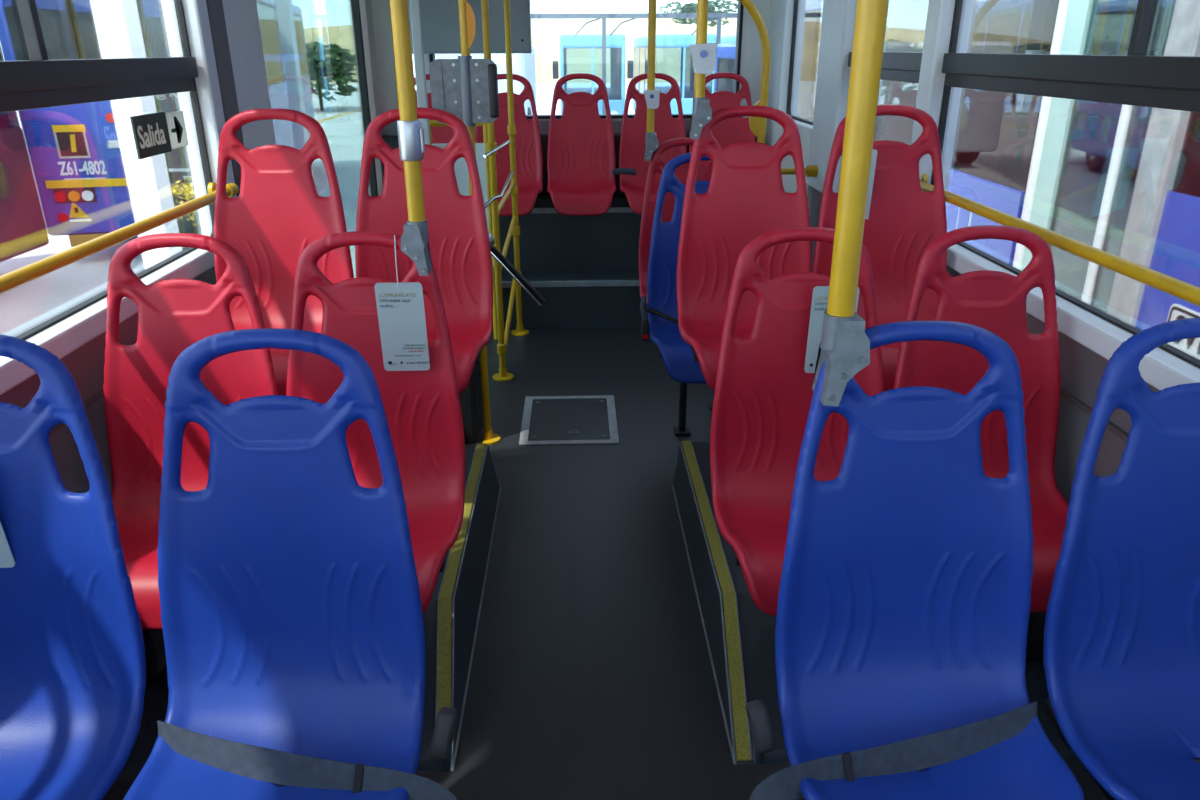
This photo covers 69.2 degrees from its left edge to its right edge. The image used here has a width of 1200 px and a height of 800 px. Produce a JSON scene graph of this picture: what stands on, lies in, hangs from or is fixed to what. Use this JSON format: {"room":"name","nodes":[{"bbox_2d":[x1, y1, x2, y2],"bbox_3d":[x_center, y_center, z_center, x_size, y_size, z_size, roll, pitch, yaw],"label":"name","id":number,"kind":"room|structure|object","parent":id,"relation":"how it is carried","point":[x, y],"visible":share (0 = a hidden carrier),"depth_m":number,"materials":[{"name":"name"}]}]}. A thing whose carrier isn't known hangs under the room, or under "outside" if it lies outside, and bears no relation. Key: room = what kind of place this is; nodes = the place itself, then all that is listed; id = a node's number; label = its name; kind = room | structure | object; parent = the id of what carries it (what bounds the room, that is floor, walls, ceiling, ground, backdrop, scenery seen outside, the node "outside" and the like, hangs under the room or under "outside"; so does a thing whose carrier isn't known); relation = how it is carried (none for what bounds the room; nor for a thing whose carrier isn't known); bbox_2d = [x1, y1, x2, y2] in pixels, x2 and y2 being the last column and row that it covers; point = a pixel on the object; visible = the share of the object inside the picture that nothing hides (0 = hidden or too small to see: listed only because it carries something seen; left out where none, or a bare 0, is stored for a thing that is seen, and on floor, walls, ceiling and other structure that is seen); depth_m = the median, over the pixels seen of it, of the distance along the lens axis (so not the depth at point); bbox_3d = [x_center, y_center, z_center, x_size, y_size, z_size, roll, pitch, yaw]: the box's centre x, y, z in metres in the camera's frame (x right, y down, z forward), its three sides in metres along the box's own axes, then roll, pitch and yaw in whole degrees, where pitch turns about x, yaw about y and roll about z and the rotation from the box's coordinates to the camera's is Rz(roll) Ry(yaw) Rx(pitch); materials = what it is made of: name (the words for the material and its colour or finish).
{"room":"vehicle interior","nodes":[
{"label":"vehicle interior","id":0,"kind":"room"},
{"bbox_2d":[0,266,215,495],"bbox_3d":[-1.349,0.695,1.430,0.090,0.970,5.400,-1,22,-1],"label":"wall","id":1,"kind":"structure","parent":0,"point":[85,364],"depth_m":2.25,"materials":[{"name":"grey plastic"}]},
{"bbox_2d":[49,388,103,435],"bbox_3d":[-1.292,0.493,1.058,0.012,0.014,4.860,-1,22,-1],"label":"trim","id":2,"kind":"structure","parent":1,"relation":"attached to","point":[97,396],"depth_m":2.25,"materials":[{"name":"grey plastic"}]},
{"bbox_2d":[0,248,214,394],"bbox_3d":[-1.296,0.318,0.987,0.065,0.061,4.860,-1,22,-1],"label":"sill","id":3,"kind":"structure","parent":1,"relation":"attached to","point":[62,338],"depth_m":2.21,"materials":[{"name":"white plastic"}]},
{"bbox_2d":[0,0,238,339],"bbox_3d":[-1.285,-0.276,0.823,0.137,1.175,4.600,-1,22,-1],"label":"window","id":4,"kind":"structure","parent":1,"relation":"in","point":[74,74],"depth_m":2.32,"materials":[{"name":"clear glass"}]},
{"bbox_2d":[130,111,188,158],"bbox_3d":[-1.341,-0.817,2.660,0.010,0.118,0.339,-1,22,-1],"label":"exit sign","id":5,"kind":"object","parent":4,"relation":"attached to","point":[157,133],"visible":1,"depth_m":2.63,"materials":[{"name":"black plastic"}]},
{"bbox_2d":[182,0,236,197],"bbox_3d":[-1.396,-1.131,3.004,0.120,1.245,0.090,-1,22,-1],"label":"trim","id":6,"kind":"structure","parent":1,"relation":"attached to","point":[195,11],"depth_m":2.99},
{"bbox_2d":[206,0,243,196],"bbox_3d":[-1.396,-0.750,3.282,0.122,2.160,0.140,-1,22,-1],"label":"trim","id":7,"kind":"structure","parent":1,"relation":"attached to","point":[215,10],"depth_m":3.10,"materials":[{"name":"grey"}]},
{"bbox_2d":[222,0,275,149],"bbox_3d":[-1.403,-0.846,3.518,0.120,2.160,0.370,-1,22,-1],"label":"pillar","id":8,"kind":"structure","parent":1,"relation":"attached to","point":[241,16],"depth_m":3.33,"materials":[{"name":"grey plastic"}]},
{"bbox_2d":[256,0,377,277],"bbox_3d":[-1.425,-1.246,4.667,0.102,2.020,2.060,-1,22,-1],"label":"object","id":9,"kind":"structure","parent":1,"relation":"in","point":[313,50],"depth_m":4.62,"materials":[{"name":"clear glass"}]},
{"bbox_2d":[359,0,383,195],"bbox_3d":[-1.481,-1.704,5.705,0.090,2.210,0.170,-1,22,-1],"label":"wall","id":10,"kind":"structure","parent":0,"point":[365,5],"depth_m":5.50,"materials":[{"name":"grey plastic"}]},
{"bbox_2d":[371,0,397,113],"bbox_3d":[-1.427,-2.288,5.610,0.210,0.915,0.090,-1,22,-1],"label":"wall","id":11,"kind":"structure","parent":0,"point":[381,17],"depth_m":5.59,"materials":[{"name":"grey plastic"}]},
{"bbox_2d":[389,0,398,107],"bbox_3d":[-1.297,-2.285,5.599,0.050,0.915,0.120,-1,22,-1],"label":"trim","id":12,"kind":"structure","parent":11,"relation":"attached to","point":[389,0],"depth_m":5.56,"materials":[{"name":"black rubber"}]},
{"bbox_2d":[492,270,647,329],"bbox_3d":[-0.134,-0.602,5.440,2.560,0.355,0.300,-1,22,-1],"label":"step","id":13,"kind":"structure","parent":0,"point":[605,307],"depth_m":5.30,"materials":[{"name":"grey plastic"}]},
{"bbox_2d":[502,280,638,287],"bbox_3d":[-0.131,-0.701,5.235,2.560,0.032,0.035,-1,22,-1],"label":"trim","id":14,"kind":"structure","parent":13,"relation":"attached to","point":[567,283],"depth_m":5.22,"materials":[{"name":"grey metal"}]},
{"bbox_2d":[499,194,641,271],"bbox_3d":[-0.147,-0.953,5.788,2.560,0.745,0.650,-1,22,-1],"label":"platform","id":15,"kind":"object","parent":13,"relation":"on","point":[547,241],"visible":0.14,"depth_m":5.43,"materials":[{"name":"grey plastic"}]},
{"bbox_2d":[414,74,453,142],"bbox_3d":[-1.030,-1.560,5.314,0.432,0.795,0.511,-1,22,-1],"label":"seat","id":16,"kind":"object","parent":15,"relation":"on","point":[442,134],"visible":0.02,"depth_m":5.45,"materials":[{"name":"red plastic"}]},
{"bbox_2d":[475,74,542,215],"bbox_3d":[-0.575,-1.567,5.324,0.432,0.795,0.511,-1,22,-1],"label":"seat","id":17,"kind":"object","parent":15,"relation":"on","point":[529,161],"visible":0.51,"depth_m":5.46,"materials":[{"name":"red plastic"}]},
{"bbox_2d":[547,73,615,215],"bbox_3d":[-0.115,-1.573,5.335,0.432,0.795,0.511,-1,22,-1],"label":"seat","id":18,"kind":"object","parent":15,"relation":"on","point":[581,147],"visible":0.99,"depth_m":5.46,"materials":[{"name":"red plastic"}]},
{"bbox_2d":[531,207,633,212],"bbox_3d":[-0.140,-1.169,5.353,2.560,0.032,0.035,-1,22,-1],"label":"trim","id":19,"kind":"structure","parent":15,"relation":"attached to","point":[535,209],"depth_m":5.34,"materials":[{"name":"grey metal"}]},
{"bbox_2d":[611,73,686,214],"bbox_3d":[0.313,-1.579,5.345,0.486,0.795,0.511,-1,22,-1],"label":"seat","id":20,"kind":"object","parent":15,"relation":"on","point":[632,170],"visible":0.54,"depth_m":5.47,"materials":[{"name":"red plastic"}]},
{"bbox_2d":[688,72,755,165],"bbox_3d":[0.780,-1.586,5.355,0.432,0.795,0.511,-1,22,-1],"label":"seat","id":21,"kind":"object","parent":15,"relation":"on","point":[736,129],"visible":0.19,"depth_m":5.46,"materials":[{"name":"red plastic"}]},
{"bbox_2d":[382,133,765,194],"bbox_3d":[-0.156,-1.576,5.822,2.560,0.385,0.120,-1,22,-1],"label":"wall","id":22,"kind":"structure","parent":0,"point":[392,140],"depth_m":5.74,"materials":[{"name":"grey"}]},
{"bbox_2d":[103,328,1106,799],"bbox_3d":[-0.040,0.851,2.243,2.660,0.060,6.720,-1,22,-1],"label":"floor","id":23,"kind":"structure","parent":0,"point":[591,677],"depth_m":2.63,"materials":[{"name":"grey plastic"}]},
{"bbox_2d":[0,334,145,799],"bbox_3d":[-1.000,0.529,1.385,0.445,1.190,0.511,-1,22,-1],"label":"seat","id":24,"kind":"object","parent":23,"relation":"on","point":[73,660],"visible":0.99,"depth_m":1.46,"materials":[{"name":"blue plastic"}]},
{"bbox_2d":[0,522,14,567],"bbox_3d":[-1.037,0.146,1.397,0.112,0.300,0.018,-1,22,-1],"label":"card","id":25,"kind":"object","parent":24,"relation":"hanging from","point":[7,560],"visible":1,"depth_m":1.45,"materials":[{"name":"white paper"}]},
{"bbox_2d":[123,328,457,799],"bbox_3d":[-0.479,0.521,1.397,0.538,1.190,0.511,-1,22,-1],"label":"seat","id":26,"kind":"object","parent":23,"relation":"on","point":[292,621],"visible":1,"depth_m":1.46,"materials":[{"name":"blue plastic"}]},
{"bbox_2d":[117,445,499,779],"bbox_3d":[-0.854,0.536,2.696,0.962,0.190,1.440,-1,22,-1],"label":"platform","id":27,"kind":"object","parent":23,"relation":"on","point":[471,579],"visible":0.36,"depth_m":2.38,"materials":[{"name":"grey plastic"}]},
{"bbox_2d":[103,233,277,678],"bbox_3d":[-1.008,0.184,2.071,0.445,1.076,0.511,-1,22,-1],"label":"seat","id":28,"kind":"object","parent":27,"relation":"on","point":[174,314],"visible":0.41,"depth_m":2.14,"materials":[{"name":"red plastic"}]},
{"bbox_2d":[214,108,353,395],"bbox_3d":[-1.018,-0.250,2.736,0.445,1.240,0.511,-1,22,-1],"label":"seat","id":29,"kind":"object","parent":27,"relation":"on","point":[278,211],"visible":0.49,"depth_m":2.78,"materials":[{"name":"red plastic"}]},
{"bbox_2d":[286,231,464,613],"bbox_3d":[-0.561,0.178,2.081,0.445,1.076,0.511,-1,22,-1],"label":"seat","id":30,"kind":"object","parent":27,"relation":"on","point":[423,411],"visible":0.43,"depth_m":2.16,"materials":[{"name":"red plastic"}]},
{"bbox_2d":[374,235,429,370],"bbox_3d":[-0.474,-0.225,2.074,0.114,0.336,0.020,-1,22,-1],"label":"card","id":31,"kind":"object","parent":30,"relation":"hanging from","point":[400,306],"visible":1,"depth_m":2.09,"materials":[{"name":"white paper"}]},
{"bbox_2d":[390,0,432,275],"bbox_3d":[-0.431,-0.870,1.853,0.078,1.214,0.089,-1,22,-1],"label":"pole","id":32,"kind":"object","parent":30,"relation":"attached to","point":[411,140],"visible":1,"depth_m":1.96,"materials":[{"name":"yellow metal"}]},
{"bbox_2d":[355,107,492,393],"bbox_3d":[-0.567,-0.257,2.747,0.445,1.240,0.511,-1,22,-1],"label":"seat","id":33,"kind":"object","parent":27,"relation":"on","point":[459,244],"visible":0.5,"depth_m":2.79,"materials":[{"name":"red plastic"}]},
{"bbox_2d":[435,444,500,771],"bbox_3d":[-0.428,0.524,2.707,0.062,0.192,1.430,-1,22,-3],"label":"trim","id":34,"kind":"structure","parent":27,"relation":"attached to","point":[444,630],"depth_m":2.41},
{"bbox_2d":[409,0,430,144],"bbox_3d":[-0.938,-1.411,4.668,0.050,2.320,0.040,-1,22,-1],"label":"post","id":35,"kind":"object","parent":23,"relation":"on","point":[415,7],"visible":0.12,"depth_m":4.51,"materials":[{"name":"grey metal"}]},
{"bbox_2d":[429,120,497,338],"bbox_3d":[-0.775,-0.939,4.939,0.346,1.241,0.033,-1,22,-1],"label":"wall","id":36,"kind":"structure","parent":23,"relation":"on","point":[460,166],"depth_m":4.81,"materials":[{"name":"grey plastic"}]},
{"bbox_2d":[458,0,500,444],"bbox_3d":[-0.498,-0.899,3.399,0.108,2.320,0.110,-1,22,-1],"label":"stanchion","id":37,"kind":"object","parent":23,"relation":"on","point":[467,22],"visible":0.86,"depth_m":3.41,"materials":[{"name":"yellow paint"}]},
{"bbox_2d":[429,56,498,125],"bbox_3d":[-0.505,-1.153,3.252,0.248,0.247,0.054,-1,22,-1],"label":"plate","id":38,"kind":"object","parent":37,"relation":"attached to","point":[465,87],"visible":0.88,"depth_m":3.23,"materials":[{"name":"grey metal"}]},
{"bbox_2d":[481,0,513,381],"bbox_3d":[-0.512,-1.191,4.122,0.108,2.320,0.110,-1,22,-1],"label":"stanchion","id":39,"kind":"object","parent":23,"relation":"on","point":[502,376],"visible":0.86,"depth_m":4.24,"materials":[{"name":"yellow paint"}]},
{"bbox_2d":[498,180,516,348],"bbox_3d":[-0.498,-0.734,4.723,0.029,0.805,0.734,0,22,2],"label":"barrier links","id":40,"kind":"object","parent":39,"relation":"attached to","point":[510,189],"visible":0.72,"depth_m":4.74,"materials":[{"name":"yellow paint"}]},
{"bbox_2d":[459,140,544,444],"bbox_3d":[-0.525,-0.481,3.830,0.329,1.223,0.728,11,25,26],"label":"turnstile","id":41,"kind":"object","parent":23,"relation":"on","point":[471,397],"visible":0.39,"depth_m":3.81,"materials":[{"name":"black metal"}]},
{"bbox_2d":[503,0,528,335],"bbox_3d":[-0.489,-1.481,4.837,0.108,2.320,0.110,-1,22,-1],"label":"stanchion","id":42,"kind":"object","parent":23,"relation":"on","point":[519,331],"visible":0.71,"depth_m":4.87,"materials":[{"name":"yellow paint"}]},
{"bbox_2d":[519,395,618,444],"bbox_3d":[-0.142,0.086,4.045,0.436,0.006,0.560,-1,22,-1],"label":"floor hatch","id":43,"kind":"object","parent":23,"relation":"on","point":[555,420],"visible":1,"depth_m":4.01,"materials":[{"name":"grey plastic"}]},
{"bbox_2d":[640,153,710,435],"bbox_3d":[0.400,-0.332,3.455,0.479,1.220,0.549,-1,22,-1],"label":"seat","id":44,"kind":"object","parent":23,"relation":"on","point":[662,326],"visible":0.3,"depth_m":3.47,"materials":[{"name":"blue plastic"}]},
{"bbox_2d":[639,138,714,408],"bbox_3d":[0.406,-0.543,3.975,0.445,1.220,0.511,-1,22,-1],"label":"seat","id":45,"kind":"object","parent":23,"relation":"on","point":[657,163],"visible":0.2,"depth_m":4.00,"materials":[{"name":"red plastic"}]},
{"bbox_2d":[643,0,659,160],"bbox_3d":[0.224,-1.644,3.732,0.075,1.194,0.091,-1,22,-1],"label":"pole","id":46,"kind":"object","parent":45,"relation":"attached to","point":[651,94],"visible":1,"depth_m":3.82,"materials":[{"name":"yellow metal"}]},
{"bbox_2d":[738,0,770,143],"bbox_3d":[0.401,-1.097,4.122,0.803,2.137,0.090,-1,22,-1],"label":"pole","id":47,"kind":"object","parent":23,"relation":"on","point":[757,125],"visible":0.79,"depth_m":3.96,"materials":[{"name":"yellow metal"}]},
{"bbox_2d":[673,442,1076,764],"bbox_3d":[0.765,0.514,2.733,0.918,0.190,1.440,-1,22,-1],"label":"platform","id":48,"kind":"object","parent":23,"relation":"on","point":[757,628],"visible":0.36,"depth_m":2.36,"materials":[{"name":"grey plastic"}]},
{"bbox_2d":[672,440,752,764],"bbox_3d":[0.347,0.513,2.725,0.050,0.192,1.429,0,22,0],"label":"trim","id":49,"kind":"structure","parent":48,"relation":"attached to","point":[729,601],"depth_m":2.37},
{"bbox_2d":[677,105,811,390],"bbox_3d":[0.477,-0.271,2.771,0.445,1.240,0.511,-1,22,-1],"label":"seat","id":50,"kind":"object","parent":48,"relation":"on","point":[745,199],"visible":0.61,"depth_m":2.81,"materials":[{"name":"red plastic"}]},
{"bbox_2d":[689,0,716,138],"bbox_3d":[0.305,-1.276,2.541,0.080,0.984,0.096,-1,22,-1],"label":"pole","id":51,"kind":"object","parent":50,"relation":"attached to","point":[703,54],"visible":1,"depth_m":2.62,"materials":[{"name":"yellow paint"}]},
{"bbox_2d":[710,227,883,615],"bbox_3d":[0.507,0.163,2.106,0.445,1.076,0.511,-1,22,-1],"label":"seat","id":52,"kind":"object","parent":48,"relation":"on","point":[763,395],"visible":0.59,"depth_m":2.18,"materials":[{"name":"red plastic"}]},
{"bbox_2d":[804,286,859,372],"bbox_3d":[0.566,-0.221,2.106,0.114,0.336,0.020,-1,22,-1],"label":"card","id":53,"kind":"object","parent":52,"relation":"hanging from","point":[819,304],"visible":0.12,"depth_m":2.12,"materials":[{"name":"white paper"}]},
{"bbox_2d":[812,105,946,390],"bbox_3d":[0.924,-0.277,2.781,0.445,1.240,0.511,-1,22,-1],"label":"seat","id":54,"kind":"object","parent":48,"relation":"on","point":[904,219],"visible":0.41,"depth_m":2.83,"materials":[{"name":"red plastic"}]},
{"bbox_2d":[865,149,876,218],"bbox_3d":[0.824,-0.735,2.766,0.100,0.340,0.020,-1,22,-1],"label":"card","id":55,"kind":"object","parent":54,"relation":"hanging from","point":[874,152],"visible":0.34,"depth_m":2.78,"materials":[{"name":"white paper"}]},
{"bbox_2d":[893,225,1067,660],"bbox_3d":[0.959,0.157,2.116,0.445,1.076,0.511,-1,22,-1],"label":"seat","id":56,"kind":"object","parent":48,"relation":"on","point":[993,301],"visible":0.41,"depth_m":2.18,"materials":[{"name":"red plastic"}]},
{"bbox_2d":[746,321,1083,799],"bbox_3d":[0.490,0.508,1.419,0.538,1.190,0.511,-1,22,-1],"label":"seat","id":57,"kind":"object","parent":23,"relation":"on","point":[904,598],"visible":0.99,"depth_m":1.48,"materials":[{"name":"blue plastic"}]},
{"bbox_2d":[812,0,888,405],"bbox_3d":[0.384,-0.590,1.207,0.086,1.256,0.097,-1,22,-1],"label":"pole","id":58,"kind":"object","parent":57,"relation":"attached to","point":[844,346],"visible":1,"depth_m":1.32,"materials":[{"name":"metal"}]},
{"bbox_2d":[1043,318,1199,799],"bbox_3d":[1.007,0.501,1.431,0.445,1.190,0.511,-1,22,-1],"label":"seat","id":59,"kind":"object","parent":23,"relation":"on","point":[1121,648],"visible":1,"depth_m":1.50,"materials":[{"name":"blue plastic"}]},
{"bbox_2d":[739,0,770,117],"bbox_3d":[1.060,-2.323,5.668,0.295,0.915,0.090,-1,22,-1],"label":"wall","id":60,"kind":"structure","parent":0,"point":[751,49],"depth_m":5.64,"materials":[{"name":"plastic"}]},
{"bbox_2d":[768,0,793,112],"bbox_3d":[1.154,-2.276,5.409,0.120,0.950,0.430,-1,22,-1],"label":"trim","id":61,"kind":"structure","parent":60,"relation":"attached to","point":[781,13],"depth_m":5.34,"materials":[{"name":"grey plastic"}]},
{"bbox_2d":[766,118,812,213],"bbox_3d":[1.170,-1.094,5.435,0.120,1.260,1.270,-1,22,-1],"label":"wall panel","id":62,"kind":"object","parent":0,"point":[774,130],"visible":0.1,"depth_m":5.04,"materials":[{"name":"white plastic"}]},
{"bbox_2d":[786,0,822,124],"bbox_3d":[1.171,-2.037,4.832,0.022,0.940,0.820,-1,22,-1],"label":"window","id":63,"kind":"structure","parent":62,"relation":"attached to","point":[807,14],"depth_m":5.00,"materials":[{"name":"clear glass"}]},
{"bbox_2d":[810,188,1199,762],"bbox_3d":[1.270,0.236,2.533,0.090,0.970,7.650,-1,22,-1],"label":"wall","id":64,"kind":"structure","parent":0,"point":[1082,369],"depth_m":2.25,"materials":[{"name":"grey plastic"}]},
{"bbox_2d":[781,165,817,176],"bbox_3d":[0.884,-1.190,4.529,0.530,0.058,0.060,-1,22,-1],"label":"rail","id":65,"kind":"object","parent":64,"relation":"attached to","point":[810,170],"visible":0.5,"depth_m":4.52,"materials":[{"name":"yellow metal"}]},
{"bbox_2d":[808,0,856,192],"bbox_3d":[1.188,-1.665,4.292,0.120,1.245,0.420,-1,22,-1],"label":"pillar","id":66,"kind":"structure","parent":64,"relation":"attached to","point":[838,16],"depth_m":4.27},
{"bbox_2d":[848,0,928,144],"bbox_3d":[1.202,-1.410,3.624,0.050,1.195,1.010,-1,22,-1],"label":"window","id":67,"kind":"structure","parent":64,"relation":"in","point":[906,19],"depth_m":3.50,"materials":[{"name":"clear glass"}]},
{"bbox_2d":[911,0,954,183],"bbox_3d":[1.222,-1.185,3.106,0.120,1.245,0.120,-1,22,-1],"label":"trim","id":68,"kind":"structure","parent":64,"relation":"attached to","point":[940,13],"depth_m":3.07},
{"bbox_2d":[920,0,1199,368],"bbox_3d":[1.236,-0.326,0.918,0.137,1.175,4.680,-1,22,-1],"label":"window","id":69,"kind":"structure","parent":64,"relation":"in","point":[1079,120],"depth_m":2.22,"materials":[{"name":"clear glass"}]},
{"bbox_2d":[946,244,1199,389],"bbox_3d":[1.258,0.282,1.046,0.065,0.061,4.860,-1,22,-1],"label":"sill","id":70,"kind":"structure","parent":64,"relation":"attached to","point":[1159,368],"depth_m":2.13,"materials":[{"name":"white plastic"}]},
{"bbox_2d":[1061,387,1127,441],"bbox_3d":[1.255,0.457,1.117,0.012,0.014,4.860,-1,22,-1],"label":"trim","id":71,"kind":"structure","parent":64,"relation":"attached to","point":[1112,427],"depth_m":2.18,"materials":[{"name":"grey"}]},
{"bbox_3d":[-0.158,-1.314,6.041,2.740,1.225,0.090,-1,22,-1],"label":"wall","id":72,"kind":"structure","parent":0,"visible":0},
{"bbox_2d":[424,54,430,92],"bbox_3d":[-1.121,-2.276,5.603,0.050,0.935,0.130,-1,22,-1],"label":"trim","id":73,"kind":"structure","parent":72,"relation":"attached to","point":[426,56],"depth_m":5.59,"materials":[{"name":"grey plastic"}]},
{"bbox_2d":[382,119,690,135],"bbox_3d":[-0.159,-1.809,5.771,2.560,0.095,0.040,-1,22,-1],"label":"trim","id":74,"kind":"structure","parent":72,"relation":"attached to","point":[390,129],"depth_m":5.75,"materials":[{"name":"plastic"}]},
{"bbox_2d":[429,1,743,118],"bbox_3d":[-0.180,-2.304,5.634,2.185,0.915,0.102,-1,22,-1],"label":"window","id":75,"kind":"structure","parent":72,"relation":"in","point":[740,6],"depth_m":5.68,"materials":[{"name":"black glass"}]},
{"bbox_3d":[-0.064,-1.548,1.827,2.760,0.060,7.750,-1,22,-1],"label":"ceiling","id":76,"kind":"structure","parent":0,"visible":0},
{"bbox_2d":[408,0,531,53],"bbox_3d":[-0.792,-2.511,5.292,0.730,0.749,0.228,-1,22,-1],"label":"partition panel","id":77,"kind":"object","parent":76,"relation":"hanging from","point":[440,18],"visible":0.6,"depth_m":5.28,"materials":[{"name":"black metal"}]},
{"label":"outside","id":78,"kind":"structure","parent":0,"visible":0},
{"bbox_2d":[536,82,679,114],"bbox_3d":[-1.320,-16.373,47.294,140.000,0.200,160.000,-1,22,-1],"label":"ground","id":79,"kind":"structure","parent":78,"point":[544,91],"depth_m":49.82,"materials":[{"name":"concrete"}]},
{"bbox_2d":[412,45,536,114],"bbox_3d":[-2.923,-6.911,20.267,2.785,2.550,4.900,-1,22,-1],"label":"bus","id":80,"kind":"object","parent":79,"relation":"on","point":[523,64],"visible":0.08,"depth_m":17.79,"materials":[{"name":"white paint"}]},
{"bbox_2d":[552,34,632,114],"bbox_3d":[-0.294,-9.841,27.143,2.150,2.800,8.300,-1,22,-1],"label":"bus","id":81,"kind":"object","parent":79,"relation":"on","point":[615,42],"visible":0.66,"depth_m":23.41,"materials":[{"name":"blue paint"}]},
{"bbox_2d":[552,61,558,78],"bbox_3d":[-1.181,-8.773,23.114,0.160,0.450,0.080,-1,22,-1],"label":"mirror","id":82,"kind":"object","parent":81,"relation":"attached to","point":[555,67],"depth_m":23.08,"materials":[{"name":"black metal"}]},
{"bbox_2d":[627,60,632,77],"bbox_3d":[0.808,-8.800,23.160,0.160,0.450,0.080,-1,22,-1],"label":"mirror","id":83,"kind":"object","parent":81,"relation":"attached to","point":[630,62],"depth_m":23.12,"materials":[{"name":"black metal"}]},
{"bbox_2d":[531,13,736,113],"bbox_3d":[0.359,-8.322,22.758,7.400,3.270,0.120,-1,22,-1],"label":"gantry","id":84,"kind":"object","parent":79,"relation":"on","point":[718,16],"visible":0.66,"depth_m":22.16,"materials":[{"name":"grey metal"}]},
{"bbox_2d":[633,34,715,113],"bbox_3d":[2.219,-10.101,27.757,2.200,2.800,8.300,-1,22,-1],"label":"bus","id":85,"kind":"object","parent":79,"relation":"on","point":[687,75],"visible":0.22,"depth_m":25.70,"materials":[{"name":"blue paint"}]},
{"bbox_2d":[645,60,647,72],"bbox_3d":[1.307,-9.032,23.728,0.160,0.450,0.080,-1,22,-1],"label":"mirror","id":86,"kind":"object","parent":85,"relation":"attached to","point":[646,61],"depth_m":23.67,"materials":[{"name":"black metal"}]},
{"bbox_2d":[658,0,737,26],"bbox_3d":[6.095,-21.998,54.000,5.122,5.132,2.989,-1,22,-1],"label":"tree","id":87,"kind":"object","parent":79,"relation":"on","point":[691,7],"visible":0.5,"depth_m":52.84,"materials":[{"name":"green plant"}]},
{"bbox_2d":[715,43,735,91],"bbox_3d":[4.115,-5.846,17.555,2.800,2.550,8.300,-1,22,-1],"label":"bus","id":88,"kind":"object","parent":79,"relation":"on","point":[725,54],"visible":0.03,"depth_m":19.76,"materials":[{"name":"blue paint"}]},
{"bbox_2d":[713,0,737,9],"bbox_3d":[8.957,-23.681,55.410,5.797,7.171,5.004,11,25,26],"label":"tree","id":89,"kind":"object","parent":79,"relation":"on","point":[722,3],"visible":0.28,"depth_m":54.81,"materials":[{"name":"green plant"}]},
{"bbox_2d":[720,35,735,42],"bbox_3d":[4.768,-10.850,29.578,2.200,2.800,8.300,-1,22,-1],"label":"bus","id":90,"kind":"object","parent":79,"relation":"on","point":[731,38],"visible":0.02,"depth_m":26.63,"materials":[{"name":"blue paint"}]},
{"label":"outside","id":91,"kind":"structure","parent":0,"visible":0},
{"bbox_2d":[531,18,736,82],"bbox_3d":[3.481,-32.958,89.283,120.000,11.600,50.000,-1,22,-1],"label":"building","id":92,"kind":"structure","parent":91,"point":[545,33],"depth_m":69.12,"materials":[{"name":"white paint"}]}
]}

